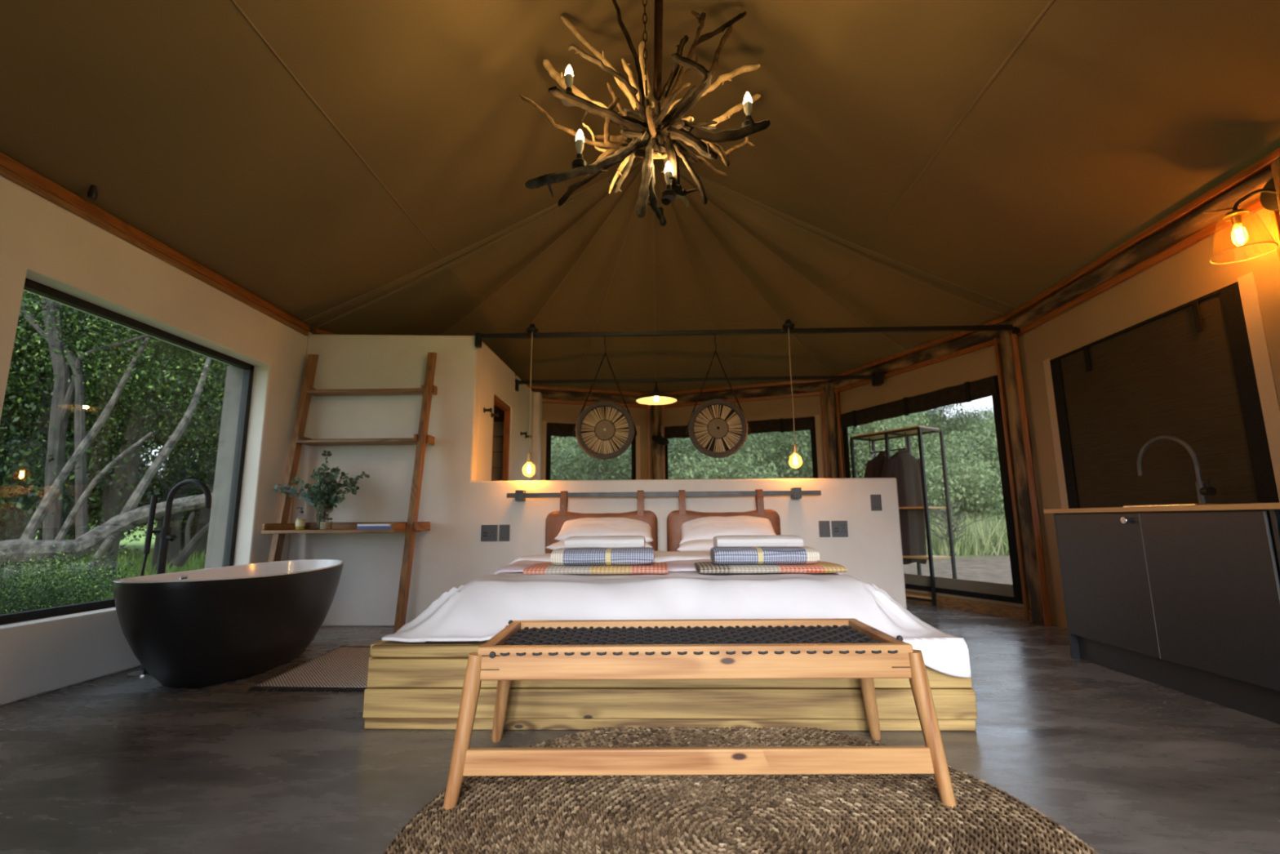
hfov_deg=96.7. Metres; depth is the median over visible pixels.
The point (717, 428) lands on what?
disc
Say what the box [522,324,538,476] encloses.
pendant bulb
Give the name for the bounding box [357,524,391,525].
book
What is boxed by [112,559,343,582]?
basin
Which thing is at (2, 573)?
shrub
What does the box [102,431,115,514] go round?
tree
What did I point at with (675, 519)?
pad
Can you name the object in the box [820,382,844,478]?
timber post
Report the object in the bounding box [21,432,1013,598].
ground
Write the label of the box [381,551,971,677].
duvet
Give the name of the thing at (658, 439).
shower head
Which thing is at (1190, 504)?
sink
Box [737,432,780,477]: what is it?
tree
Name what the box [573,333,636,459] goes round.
disc
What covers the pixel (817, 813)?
rug
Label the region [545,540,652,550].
pillow
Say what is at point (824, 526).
light switch
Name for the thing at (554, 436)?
tree
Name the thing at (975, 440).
bush
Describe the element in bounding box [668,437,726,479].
tree
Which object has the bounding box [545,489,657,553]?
headboard
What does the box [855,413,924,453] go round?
tree
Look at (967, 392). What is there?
door frame
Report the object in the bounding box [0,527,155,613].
shrub
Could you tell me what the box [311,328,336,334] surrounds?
timber beam
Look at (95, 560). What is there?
shrub
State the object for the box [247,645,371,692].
bath mat
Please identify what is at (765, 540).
towel
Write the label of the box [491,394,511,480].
door frame
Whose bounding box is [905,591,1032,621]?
door frame
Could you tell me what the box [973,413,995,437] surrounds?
tree
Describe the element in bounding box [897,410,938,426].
tree
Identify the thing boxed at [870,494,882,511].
light switch
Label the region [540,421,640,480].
window
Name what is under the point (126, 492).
tree
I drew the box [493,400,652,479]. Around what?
wall
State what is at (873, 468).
bathrobe
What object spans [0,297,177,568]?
tree
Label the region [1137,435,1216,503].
tap
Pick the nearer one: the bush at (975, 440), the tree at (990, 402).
the bush at (975, 440)
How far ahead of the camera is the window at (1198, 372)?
3.59 m
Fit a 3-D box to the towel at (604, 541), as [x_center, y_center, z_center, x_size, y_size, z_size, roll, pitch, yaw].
[-0.214,0.778,3.611,0.495,0.172,0.284,-1,-9,2]
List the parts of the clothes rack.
post, post, post, hanging rail, post, board, post, post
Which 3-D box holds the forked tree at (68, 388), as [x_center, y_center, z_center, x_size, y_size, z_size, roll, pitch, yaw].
[-6.949,-0.244,8.658,4.957,6.140,5.178,8,-12,-41]
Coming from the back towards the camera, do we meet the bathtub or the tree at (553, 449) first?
the tree at (553, 449)
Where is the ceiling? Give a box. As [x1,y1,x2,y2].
[0,0,1279,396]
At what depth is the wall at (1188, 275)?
3.90 m
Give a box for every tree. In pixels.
[0,290,224,589]
[0,292,129,443]
[0,297,114,441]
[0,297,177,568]
[0,371,128,522]
[3,414,174,539]
[4,290,230,602]
[10,293,228,568]
[15,302,226,570]
[70,431,167,539]
[71,360,218,559]
[87,351,208,590]
[89,404,213,551]
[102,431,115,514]
[128,361,222,444]
[172,511,208,566]
[550,435,684,480]
[550,436,587,480]
[551,435,578,460]
[551,435,579,453]
[551,439,625,475]
[552,437,625,468]
[619,437,784,479]
[667,437,691,448]
[667,437,764,479]
[667,438,755,453]
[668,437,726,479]
[735,430,811,478]
[737,426,862,478]
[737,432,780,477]
[743,432,813,478]
[765,412,917,478]
[787,425,894,476]
[806,415,935,452]
[848,413,932,506]
[848,415,932,462]
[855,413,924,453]
[880,413,940,446]
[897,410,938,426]
[902,428,1005,522]
[910,423,979,461]
[911,410,995,464]
[916,408,951,427]
[920,398,989,440]
[931,408,974,444]
[945,410,995,444]
[951,409,997,457]
[959,399,995,433]
[972,419,995,444]
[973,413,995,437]
[975,410,995,441]
[981,402,994,419]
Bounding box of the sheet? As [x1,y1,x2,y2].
[492,559,842,574]
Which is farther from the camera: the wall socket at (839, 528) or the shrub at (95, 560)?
the shrub at (95, 560)
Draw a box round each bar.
[475,324,1020,347]
[515,371,884,391]
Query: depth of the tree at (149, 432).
21.27 m
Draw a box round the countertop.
[1043,502,1279,513]
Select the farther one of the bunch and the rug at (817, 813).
the bunch
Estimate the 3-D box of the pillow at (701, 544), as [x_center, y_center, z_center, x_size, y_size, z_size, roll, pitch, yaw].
[0.711,0.953,4.587,0.840,0.132,0.458,-1,-9,3]
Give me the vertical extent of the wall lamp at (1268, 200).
0.355 m
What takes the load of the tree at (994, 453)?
on the ground at (993, 568)
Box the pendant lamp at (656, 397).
[635,382,677,404]
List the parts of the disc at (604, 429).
hanging cord, hanging cord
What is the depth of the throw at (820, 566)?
3.05 m
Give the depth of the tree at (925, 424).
41.13 m
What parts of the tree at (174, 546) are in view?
crown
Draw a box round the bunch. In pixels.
[271,449,369,527]
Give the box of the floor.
[0,600,1279,853]
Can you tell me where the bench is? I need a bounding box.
[443,617,956,810]
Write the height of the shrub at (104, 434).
5.468 m
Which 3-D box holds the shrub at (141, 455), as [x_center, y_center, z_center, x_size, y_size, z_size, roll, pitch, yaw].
[-21.790,2.862,23.181,7.078,4.608,5.995,-5,-10,26]
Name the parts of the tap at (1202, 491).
spout, handle, lever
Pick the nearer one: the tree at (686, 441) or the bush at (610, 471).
the bush at (610, 471)
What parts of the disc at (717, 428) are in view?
hanging cord, hanging cord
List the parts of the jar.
lid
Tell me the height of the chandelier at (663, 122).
2.013 m
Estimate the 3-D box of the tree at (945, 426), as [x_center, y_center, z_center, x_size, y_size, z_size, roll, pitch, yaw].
[19.031,1.974,36.517,6.019,4.653,6.562,-1,-9,4]
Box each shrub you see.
[0,413,187,539]
[0,414,201,550]
[0,457,102,539]
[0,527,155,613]
[0,549,27,613]
[0,565,111,614]
[5,560,124,611]
[35,471,188,546]
[71,425,207,550]
[91,454,162,542]
[163,466,206,528]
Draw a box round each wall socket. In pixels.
[480,524,497,541]
[831,520,848,537]
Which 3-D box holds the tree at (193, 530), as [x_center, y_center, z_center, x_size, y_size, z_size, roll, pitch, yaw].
[-15.054,-1.134,19.405,8.180,11.062,8.940,4,-10,-27]
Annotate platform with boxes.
[362,640,977,730]
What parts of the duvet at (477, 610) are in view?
folded sheet edge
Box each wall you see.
[0,175,312,705]
[288,333,906,626]
[491,421,504,480]
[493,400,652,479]
[659,391,830,478]
[834,345,1031,608]
[1017,207,1279,628]
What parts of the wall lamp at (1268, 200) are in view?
lamp shade, arm, plate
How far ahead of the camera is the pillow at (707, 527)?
4.60 m
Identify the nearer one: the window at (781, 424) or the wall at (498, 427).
the wall at (498, 427)
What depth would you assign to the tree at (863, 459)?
21.35 m
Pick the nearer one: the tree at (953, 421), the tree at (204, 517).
the tree at (204, 517)
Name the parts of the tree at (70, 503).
crown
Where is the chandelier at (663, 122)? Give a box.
[519,0,770,226]
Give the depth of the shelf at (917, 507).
6.07 m
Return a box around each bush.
[550,436,631,479]
[667,442,799,479]
[797,456,863,478]
[911,444,1006,528]
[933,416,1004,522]
[933,440,1005,519]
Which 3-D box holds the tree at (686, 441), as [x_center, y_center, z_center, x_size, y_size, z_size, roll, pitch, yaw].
[4.366,2.306,36.862,7.504,5.801,8.181,5,-11,-29]
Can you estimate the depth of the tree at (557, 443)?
23.59 m
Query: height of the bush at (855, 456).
3.975 m
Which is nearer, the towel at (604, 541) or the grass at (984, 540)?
the towel at (604, 541)
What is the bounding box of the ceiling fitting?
[87,185,97,200]
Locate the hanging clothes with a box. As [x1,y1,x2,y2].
[880,447,927,564]
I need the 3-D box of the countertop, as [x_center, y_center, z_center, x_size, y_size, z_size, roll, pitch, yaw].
[2.972,0.356,2.551,0.620,0.026,2.525,-1,-9,2]
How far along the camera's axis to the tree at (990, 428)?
23.59 m
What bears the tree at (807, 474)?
on the ground at (993, 568)
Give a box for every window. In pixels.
[0,277,253,624]
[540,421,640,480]
[660,414,823,479]
[1043,271,1279,508]
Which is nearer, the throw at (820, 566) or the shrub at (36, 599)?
the throw at (820, 566)
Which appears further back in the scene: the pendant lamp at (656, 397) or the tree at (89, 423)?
the tree at (89, 423)
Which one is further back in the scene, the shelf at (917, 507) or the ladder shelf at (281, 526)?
the shelf at (917, 507)
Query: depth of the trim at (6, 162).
3.51 m
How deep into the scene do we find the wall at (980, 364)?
6.07 m
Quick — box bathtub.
[110,559,343,687]
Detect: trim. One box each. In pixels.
[0,152,309,332]
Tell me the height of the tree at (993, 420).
6.739 m
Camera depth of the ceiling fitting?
3.20 m
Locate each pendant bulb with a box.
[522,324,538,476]
[781,319,797,468]
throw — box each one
[523,562,667,574]
[694,560,847,573]
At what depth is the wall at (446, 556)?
5.01 m
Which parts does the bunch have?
stem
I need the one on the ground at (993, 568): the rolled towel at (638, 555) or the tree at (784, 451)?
the tree at (784, 451)
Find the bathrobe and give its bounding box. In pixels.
[863,449,890,477]
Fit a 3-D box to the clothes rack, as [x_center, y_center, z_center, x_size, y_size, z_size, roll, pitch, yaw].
[2.939,0.980,6.410,0.430,1.864,0.900,5,-11,-31]
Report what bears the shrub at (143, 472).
on the ground at (993, 568)
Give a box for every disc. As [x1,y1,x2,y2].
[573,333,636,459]
[685,331,751,457]
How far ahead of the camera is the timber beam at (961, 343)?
6.04 m
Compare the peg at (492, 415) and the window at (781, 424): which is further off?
the window at (781, 424)
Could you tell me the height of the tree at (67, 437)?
10.730 m
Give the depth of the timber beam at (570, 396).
7.96 m
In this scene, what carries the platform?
on the floor
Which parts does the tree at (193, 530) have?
crown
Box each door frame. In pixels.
[491,394,511,480]
[840,371,1031,607]
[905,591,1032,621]
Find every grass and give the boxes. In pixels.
[8,547,205,612]
[924,511,1009,555]
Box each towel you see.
[550,546,653,565]
[564,535,645,547]
[710,546,819,564]
[712,534,803,546]
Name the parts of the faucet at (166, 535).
lever, spout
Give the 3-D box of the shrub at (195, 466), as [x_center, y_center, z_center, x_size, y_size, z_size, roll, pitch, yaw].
[-12.463,1.839,19.929,8.540,5.560,7.234,-4,-10,23]
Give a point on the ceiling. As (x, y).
(351, 166)
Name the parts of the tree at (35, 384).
crown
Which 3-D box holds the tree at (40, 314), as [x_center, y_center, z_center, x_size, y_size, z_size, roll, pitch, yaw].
[-10.779,-1.350,8.162,5.882,7.961,6.429,-9,-13,44]
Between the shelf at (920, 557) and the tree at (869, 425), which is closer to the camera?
the shelf at (920, 557)
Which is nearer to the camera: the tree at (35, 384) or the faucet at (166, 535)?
the faucet at (166, 535)
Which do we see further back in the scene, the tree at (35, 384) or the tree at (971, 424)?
the tree at (971, 424)
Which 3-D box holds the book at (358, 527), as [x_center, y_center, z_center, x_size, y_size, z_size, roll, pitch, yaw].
[-2.120,0.822,4.648,0.280,0.028,0.210,-1,-9,0]
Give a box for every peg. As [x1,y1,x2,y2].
[483,407,492,413]
[490,412,499,417]
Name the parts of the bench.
leg, leg, rail, cord, cord, cord, cord, cord, cord, cord, cord, cord, cord, cord, cord, cord, cord, cord, cord, cord, cord, cord, cord, cord, cord, cord, rail, cord, cord, cord, cord, cord, cord, cord, cord, rail, cord, cord, cord, cord, cord, cord, cord, cord, cord, cord, cord, cord, cord, cord, cord, cord, cord, cord, cord, leg, rail, leg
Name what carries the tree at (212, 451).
on the ground at (993, 568)
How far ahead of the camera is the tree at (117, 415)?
18.85 m
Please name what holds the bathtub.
on the floor
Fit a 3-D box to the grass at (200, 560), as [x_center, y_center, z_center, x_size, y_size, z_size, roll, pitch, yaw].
[-9.232,2.497,9.663,11.285,0.542,13.226,-1,-9,2]
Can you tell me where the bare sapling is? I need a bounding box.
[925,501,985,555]
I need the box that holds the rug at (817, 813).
[383,726,1098,853]
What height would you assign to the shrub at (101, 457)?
4.226 m
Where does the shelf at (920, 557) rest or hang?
attached to the clothes rack
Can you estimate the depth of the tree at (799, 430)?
29.61 m
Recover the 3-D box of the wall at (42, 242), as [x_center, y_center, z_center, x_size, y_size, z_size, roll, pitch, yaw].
[-3.360,-0.063,2.236,0.340,2.660,6.190,-1,-9,2]
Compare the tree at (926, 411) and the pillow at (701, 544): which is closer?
the pillow at (701, 544)
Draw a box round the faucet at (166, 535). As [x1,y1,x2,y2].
[126,479,211,676]
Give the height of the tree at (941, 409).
5.824 m
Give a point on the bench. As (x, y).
(824, 647)
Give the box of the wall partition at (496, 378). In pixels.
[476,341,542,480]
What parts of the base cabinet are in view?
panel, door, knob, door, panel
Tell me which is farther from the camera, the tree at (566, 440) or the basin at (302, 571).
the tree at (566, 440)
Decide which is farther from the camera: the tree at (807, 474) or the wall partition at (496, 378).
the tree at (807, 474)
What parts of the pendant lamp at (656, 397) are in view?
stem, lamp shade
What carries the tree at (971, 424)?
on the ground at (993, 568)
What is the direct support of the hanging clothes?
hanging from the clothes rack
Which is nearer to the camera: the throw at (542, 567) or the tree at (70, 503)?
the throw at (542, 567)
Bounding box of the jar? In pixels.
[319,518,333,529]
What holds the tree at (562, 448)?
on the ground at (993, 568)
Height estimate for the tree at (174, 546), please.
8.178 m
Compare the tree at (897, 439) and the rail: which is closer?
the rail
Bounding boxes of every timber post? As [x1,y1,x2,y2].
[647,404,665,479]
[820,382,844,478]
[993,329,1052,625]
[1269,156,1279,263]
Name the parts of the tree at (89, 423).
crown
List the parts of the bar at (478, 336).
plate, plate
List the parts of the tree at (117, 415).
crown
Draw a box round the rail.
[506,487,821,501]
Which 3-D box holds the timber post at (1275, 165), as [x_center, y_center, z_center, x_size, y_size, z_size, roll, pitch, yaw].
[3.237,-0.029,2.621,0.196,2.622,0.274,-1,-9,2]
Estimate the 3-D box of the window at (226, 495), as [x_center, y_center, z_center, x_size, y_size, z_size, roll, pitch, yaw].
[-3.391,0.230,3.740,0.225,1.820,1.870,-1,-9,2]
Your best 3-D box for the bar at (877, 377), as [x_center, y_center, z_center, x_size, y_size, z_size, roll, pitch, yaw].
[0.661,-0.527,6.657,4.280,0.150,0.120,-1,-9,2]
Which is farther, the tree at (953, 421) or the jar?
the tree at (953, 421)
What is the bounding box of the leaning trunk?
[0,337,213,611]
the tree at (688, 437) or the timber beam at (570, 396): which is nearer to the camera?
the timber beam at (570, 396)
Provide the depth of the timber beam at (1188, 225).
3.64 m
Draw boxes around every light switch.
[498,524,510,541]
[818,520,830,537]
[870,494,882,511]
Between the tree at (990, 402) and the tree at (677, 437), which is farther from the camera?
the tree at (990, 402)
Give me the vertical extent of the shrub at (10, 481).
5.196 m
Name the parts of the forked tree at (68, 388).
crown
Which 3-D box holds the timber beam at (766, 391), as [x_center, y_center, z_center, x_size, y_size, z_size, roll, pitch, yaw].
[1.368,-0.455,7.888,2.474,0.218,0.132,-4,-10,21]
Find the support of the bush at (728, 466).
on the ground at (993, 568)
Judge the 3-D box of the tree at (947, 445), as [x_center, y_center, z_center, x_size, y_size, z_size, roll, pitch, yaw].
[17.910,2.245,30.793,6.942,5.367,7.569,-2,-9,9]
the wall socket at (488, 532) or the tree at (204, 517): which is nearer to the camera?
the wall socket at (488, 532)
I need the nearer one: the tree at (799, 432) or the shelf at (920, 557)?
the shelf at (920, 557)
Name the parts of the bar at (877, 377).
plate, plate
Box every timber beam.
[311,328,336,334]
[527,385,651,408]
[659,379,831,408]
[828,316,1008,393]
[1002,147,1279,337]
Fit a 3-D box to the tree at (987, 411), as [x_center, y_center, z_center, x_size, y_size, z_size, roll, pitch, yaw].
[36.456,0.077,61.197,6.852,6.419,5.843,0,-9,0]
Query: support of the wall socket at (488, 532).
attached to the wall at (446, 556)
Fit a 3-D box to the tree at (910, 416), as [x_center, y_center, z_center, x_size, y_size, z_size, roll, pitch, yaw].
[14.950,0.951,37.505,8.370,5.935,7.677,3,-10,-22]
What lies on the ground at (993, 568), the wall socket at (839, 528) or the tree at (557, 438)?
the tree at (557, 438)
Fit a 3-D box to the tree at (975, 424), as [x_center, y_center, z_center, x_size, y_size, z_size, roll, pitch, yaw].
[28.938,1.163,46.548,7.245,5.267,7.899,-4,-10,22]
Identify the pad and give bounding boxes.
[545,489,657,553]
[666,488,780,551]
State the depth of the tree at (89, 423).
15.84 m
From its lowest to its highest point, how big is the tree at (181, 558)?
0.902 m
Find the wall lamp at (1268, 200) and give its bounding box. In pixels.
[1203,177,1279,262]
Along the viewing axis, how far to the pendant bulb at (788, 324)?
5.06 m
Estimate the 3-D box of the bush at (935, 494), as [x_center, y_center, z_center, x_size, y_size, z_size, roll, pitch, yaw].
[9.763,2.231,18.137,4.522,3.495,4.930,2,-10,-16]
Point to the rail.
(795, 492)
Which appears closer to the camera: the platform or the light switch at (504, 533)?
the platform
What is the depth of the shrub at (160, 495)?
16.39 m
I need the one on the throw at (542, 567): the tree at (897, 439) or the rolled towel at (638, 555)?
the rolled towel at (638, 555)
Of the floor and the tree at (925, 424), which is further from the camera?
the tree at (925, 424)
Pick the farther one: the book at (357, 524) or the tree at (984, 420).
the tree at (984, 420)
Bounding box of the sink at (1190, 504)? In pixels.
[1123,502,1253,506]
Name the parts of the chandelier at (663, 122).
candle bulb, candle bulb, candle bulb, candle bulb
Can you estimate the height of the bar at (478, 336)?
0.160 m
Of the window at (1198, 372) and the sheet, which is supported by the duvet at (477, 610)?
the sheet
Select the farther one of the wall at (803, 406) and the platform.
the wall at (803, 406)
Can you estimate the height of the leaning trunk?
4.238 m
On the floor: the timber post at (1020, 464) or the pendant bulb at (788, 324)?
the timber post at (1020, 464)
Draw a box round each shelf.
[261,352,437,633]
[898,506,946,508]
[902,555,951,559]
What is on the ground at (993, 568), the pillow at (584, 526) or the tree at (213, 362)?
the tree at (213, 362)
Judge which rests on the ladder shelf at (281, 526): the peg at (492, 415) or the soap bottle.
the soap bottle
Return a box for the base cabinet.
[1053,509,1279,724]
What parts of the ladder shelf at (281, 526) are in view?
rail, shelf, shelf, rail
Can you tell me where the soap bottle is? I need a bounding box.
[294,506,305,529]
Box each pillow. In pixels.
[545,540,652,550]
[554,517,653,542]
[676,538,713,551]
[680,515,775,543]
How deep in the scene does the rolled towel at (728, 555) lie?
3.10 m
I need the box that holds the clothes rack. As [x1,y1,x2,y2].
[849,425,956,606]
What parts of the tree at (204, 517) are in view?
crown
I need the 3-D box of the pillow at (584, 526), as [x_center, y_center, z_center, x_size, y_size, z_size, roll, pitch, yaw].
[-0.282,0.861,4.723,0.804,0.231,0.376,-1,-9,0]
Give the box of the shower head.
[651,431,669,444]
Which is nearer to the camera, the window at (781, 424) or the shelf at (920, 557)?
the shelf at (920, 557)
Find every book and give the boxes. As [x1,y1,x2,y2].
[356,525,391,529]
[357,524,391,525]
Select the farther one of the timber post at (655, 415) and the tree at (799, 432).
the tree at (799, 432)
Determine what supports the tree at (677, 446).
on the ground at (993, 568)

